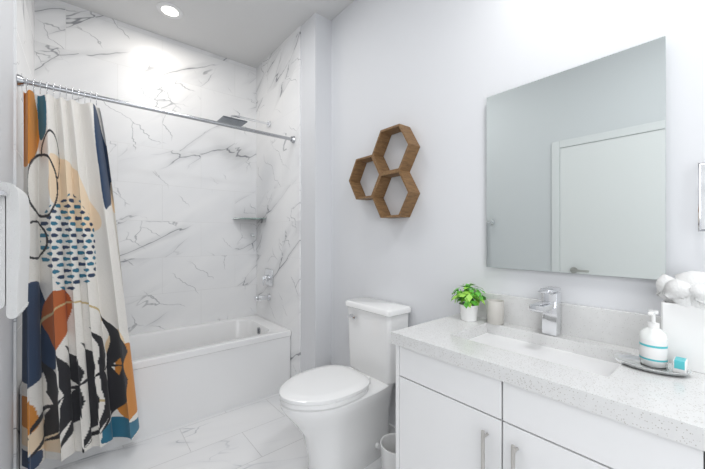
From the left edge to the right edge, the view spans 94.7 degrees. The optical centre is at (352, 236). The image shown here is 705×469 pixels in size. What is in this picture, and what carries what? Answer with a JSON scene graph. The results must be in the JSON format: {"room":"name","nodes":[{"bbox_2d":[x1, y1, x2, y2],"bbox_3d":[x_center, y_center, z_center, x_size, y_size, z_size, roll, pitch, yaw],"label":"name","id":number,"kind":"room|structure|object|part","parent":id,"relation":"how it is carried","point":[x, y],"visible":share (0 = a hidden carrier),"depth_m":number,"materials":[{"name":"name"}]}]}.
{"room":"bathroom","nodes":[
{"label":"bathroom","id":0,"kind":"room"},
{"bbox_2d":[0,0,12,468],"bbox_3d":[-0.957,-0.207,0.658,0.100,2.915,4.135,0,0,-40],"label":"wall","id":1,"kind":"structure","parent":0,"point":[6,175],"depth_m":1.46,"materials":[{"name":"white paint"}]},
{"bbox_2d":[0,182,29,318],"bbox_3d":[-1.348,0.049,1.286,0.096,0.486,0.528,0,0,-40],"label":"towel","id":2,"kind":"object","parent":1,"relation":"attached to","point":[14,237],"visible":1,"depth_m":1.16,"materials":[{"name":"white fabric"}]},
{"bbox_2d":[13,0,34,468],"bbox_3d":[-1.919,-0.207,1.907,0.010,2.915,0.785,0,0,-40],"label":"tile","id":3,"kind":"structure","parent":1,"relation":"attached to","point":[24,38],"depth_m":1.69,"materials":[{"name":"stone"}]},
{"bbox_2d":[60,0,353,67],"bbox_3d":[-0.250,-1.715,1.243,1.935,0.100,4.135,0,0,-40],"label":"ceiling","id":4,"kind":"structure","parent":0,"point":[254,33],"depth_m":2.48,"materials":[{"name":"white paint"}]},
{"bbox_2d":[156,2,182,18],"bbox_3d":[-1.343,-1.661,2.388,0.176,0.005,0.176,0,0,-40],"label":"recessed light","id":5,"kind":"object","parent":4,"relation":"in","point":[160,5],"depth_m":2.38,"materials":[{"name":"white"}]},
{"bbox_3d":[-1.343,-1.663,2.388,0.110,0.003,0.110,0,0,-40],"label":"ceiling light lens","id":6,"kind":"part","parent":5,"relation":"part of","materials":[{"name":"white plastic"}]},
{"bbox_2d":[53,393,381,468],"bbox_3d":[-0.250,1.300,1.243,1.935,0.100,4.135,0,0,-40],"label":"floor","id":7,"kind":"structure","parent":0,"point":[265,433],"depth_m":1.94,"materials":[{"name":"tile"}]},
{"bbox_2d":[20,315,290,468],"bbox_3d":[-1.328,1.008,2.433,1.564,0.485,0.702,0,0,-40],"label":"bathtub","id":8,"kind":"object","parent":7,"relation":"on","point":[183,375],"visible":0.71,"depth_m":2.32,"materials":[{"name":"white ceramic"}]},
{"bbox_2d":[279,297,410,468],"bbox_3d":[-0.027,0.824,1.751,0.727,0.852,0.493,0,0,-40],"label":"toilet","id":9,"kind":"object","parent":7,"relation":"on","point":[337,416],"visible":0.9,"depth_m":1.72,"materials":[{"name":"white ceramic"}]},
{"bbox_3d":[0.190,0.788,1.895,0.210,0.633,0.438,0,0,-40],"label":"handle","id":10,"kind":"part","parent":9,"relation":"part of","materials":[{"name":"white ceramic"}]},
{"bbox_2d":[380,433,395,468],"bbox_3d":[0.218,1.126,1.582,0.166,0.244,0.166,0,0,-40],"label":"waste bin","id":11,"kind":"object","parent":7,"relation":"on","point":[388,448],"visible":0.46,"depth_m":1.57,"materials":[{"name":"white plastic"}]},
{"bbox_2d":[391,342,704,468],"bbox_3d":[0.752,0.838,0.969,0.534,0.825,1.252,0,0,-40],"label":"bathroom vanity","id":12,"kind":"object","parent":7,"relation":"on","point":[450,415],"depth_m":0.97,"materials":[{"name":"white wood"}]},
{"bbox_2d":[391,314,704,445],"bbox_3d":[0.756,0.402,0.978,0.516,0.045,1.266,0,0,-40],"label":"countertop","id":13,"kind":"structure","parent":12,"relation":"on","point":[673,404],"depth_m":0.90,"materials":[{"name":"white stone"}]},
{"bbox_2d":[450,283,485,321],"bbox_3d":[0.535,0.296,1.496,0.156,0.167,0.162,0,0,-40],"label":"plant","id":14,"kind":"object","parent":13,"relation":"on","point":[469,306],"visible":1,"depth_m":1.46,"materials":[{"name":"green plant"}]},
{"bbox_2d":[487,299,503,324],"bbox_3d":[0.629,0.329,1.429,0.072,0.100,0.072,0,0,-40],"label":"tumbler","id":15,"kind":"object","parent":13,"relation":"on","point":[495,311],"visible":0.98,"depth_m":1.40,"materials":[{"name":"beige ceramic"}]},
{"bbox_2d":[471,330,617,373],"bbox_3d":[0.646,0.495,1.160,0.325,0.164,0.535,0,0,-40],"label":"sink","id":16,"kind":"object","parent":13,"relation":"in","point":[596,362],"depth_m":1.20,"materials":[{"name":"white ceramic"}]},
{"bbox_2d":[527,290,562,337],"bbox_3d":[0.732,0.297,1.231,0.175,0.163,0.052,0,0,-40],"label":"faucet","id":17,"kind":"object","parent":13,"relation":"on","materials":[{"name":"silver metal"}]},
{"bbox_2d":[613,310,690,375],"bbox_3d":[0.863,0.296,0.943,0.112,0.166,0.168,0,0,-40],"label":"soap tray","id":18,"kind":"object","parent":13,"relation":"on","point":[653,349],"visible":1,"depth_m":0.92,"materials":[{"name":"clear glass"}]},
{"bbox_2d":[639,310,667,368],"bbox_3d":[0.870,0.292,0.940,0.079,0.159,0.062,0,0,-40],"label":"bottle","id":19,"kind":"object","parent":18,"relation":"on","point":[653,342],"depth_m":0.93,"materials":[{"name":"white plastic"}]},
{"bbox_2d":[656,271,704,373],"bbox_3d":[0.999,0.239,0.941,0.147,0.280,0.177,0,0,-40],"label":"caddy","id":20,"kind":"object","parent":13,"relation":"on","point":[682,295],"visible":0.96,"depth_m":0.93,"materials":[{"name":"white ceramic"}]},
{"bbox_3d":[0.565,0.670,0.801,0.034,0.160,0.513,0,0,-40],"label":"handle","id":21,"kind":"part","parent":12,"relation":"part of","materials":[{"name":"silver metal"}]},
{"bbox_2d":[301,13,330,371],"bbox_3d":[-0.517,-0.207,2.891,0.245,2.915,1.055,0,0,-40],"label":"wall","id":22,"kind":"structure","parent":0,"point":[315,190],"depth_m":2.46,"materials":[{"name":"white paint"}]},
{"bbox_2d":[256,26,300,377],"bbox_3d":[-0.682,-0.207,2.891,0.010,2.915,0.845,0,0,-40],"label":"tile","id":23,"kind":"structure","parent":22,"relation":"attached to","point":[278,165],"depth_m":2.80,"materials":[{"name":"stone"}]},
{"bbox_2d":[17,74,294,142],"bbox_3d":[-1.082,-0.790,2.135,1.566,0.060,0.060,0,0,-40],"label":"curtain rod","id":24,"kind":"object","parent":23,"relation":"attached to","point":[21,80],"visible":1,"depth_m":1.97,"materials":[{"name":"silver metal"}]},
{"bbox_2d":[22,77,139,468],"bbox_3d":[-1.451,0.171,1.766,0.501,1.968,0.139,0,0,-40],"label":"shower curtain","id":25,"kind":"object","parent":24,"relation":"hanging from","point":[78,390],"visible":0.98,"depth_m":1.74,"materials":[{"name":"fabric"}]},
{"bbox_2d":[230,115,270,126],"bbox_3d":[-0.903,-1.022,2.861,0.364,0.085,0.060,0,0,-40],"label":"shower arm","id":26,"kind":"object","parent":23,"relation":"attached to","point":[268,123],"visible":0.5,"depth_m":2.87},
{"bbox_2d":[218,116,246,125],"bbox_3d":[-1.028,-0.975,2.757,0.200,0.011,0.200,0,0,-40],"label":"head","id":27,"kind":"object","parent":26,"relation":"attached to","point":[231,120],"visible":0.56,"depth_m":2.72},
{"bbox_2d":[254,294,270,300],"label":"spout","id":28,"kind":"object","parent":23,"relation":"attached to","point":[261,297],"depth_m":2.92,"materials":[{"name":"silver metal"}]},
{"bbox_2d":[262,269,272,286],"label":"shower valve","id":29,"kind":"object","parent":23,"relation":"attached to","point":[267,277],"depth_m":2.94,"materials":[{"name":"silver metal"}]},
{"bbox_2d":[331,0,704,426],"bbox_3d":[0.818,-0.207,1.391,0.100,2.915,3.000,0,0,-40],"label":"wall","id":30,"kind":"structure","parent":0,"point":[433,75],"depth_m":1.66,"materials":[{"name":"white paint"}]},
{"bbox_2d":[349,124,419,217],"bbox_3d":[0.179,-0.378,2.012,0.090,0.526,0.532,0,0,-40],"label":"shelf","id":31,"kind":"object","parent":30,"relation":"attached to","point":[385,172],"visible":1,"depth_m":1.97,"materials":[{"name":"brown wood"}]},
{"bbox_2d":[389,423,395,432],"bbox_3d":[0.176,1.205,2.079,0.012,0.090,1.080,0,0,-40],"label":"baseboard","id":32,"kind":"structure","parent":30,"relation":"attached to","point":[392,428],"depth_m":1.99,"materials":[{"name":"white"}]},
{"bbox_2d":[459,290,660,349],"bbox_3d":[0.947,0.320,1.137,0.019,0.120,1.266,0,0,-40],"label":"backsplash","id":33,"kind":"structure","parent":30,"relation":"attached to","point":[623,328],"depth_m":1.21,"materials":[{"name":"white stone"}]},
{"bbox_2d":[487,36,665,278],"bbox_3d":[0.825,-0.255,1.285,0.023,0.787,0.603,0,0,-40],"label":"mirror","id":34,"kind":"object","parent":30,"relation":"attached to","point":[576,170],"visible":0.94,"depth_m":1.22,"materials":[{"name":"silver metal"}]},
{"bbox_2d":[698,162,704,230],"bbox_3d":[1.115,-0.128,0.922,0.040,0.223,0.183,0,0,-40],"label":"towel ring","id":35,"kind":"object","parent":30,"relation":"attached to","point":[699,196],"visible":1,"depth_m":0.98,"materials":[{"name":"silver metal"}]},
{"bbox_3d":[-1.554,-0.208,2.783,1.690,2.915,0.100,0,0,-40],"label":"wall","id":36,"kind":"structure","parent":0,"visible":0},
{"bbox_2d":[35,0,255,334],"bbox_3d":[-1.557,-0.207,2.709,1.570,2.915,0.010,0,0,-40],"label":"tile","id":37,"kind":"structure","parent":36,"relation":"attached to","point":[184,192],"depth_m":2.72,"materials":[{"name":"stone"}]},
{"bbox_2d":[233,218,265,219],"bbox_3d":[-0.965,-0.172,3.039,0.230,0.008,0.230,0,0,-40],"label":"glass shelf","id":38,"kind":"object","parent":36,"relation":"attached to","point":[250,218],"visible":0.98,"depth_m":3.00,"materials":[{"name":"clear glass"}]}
]}

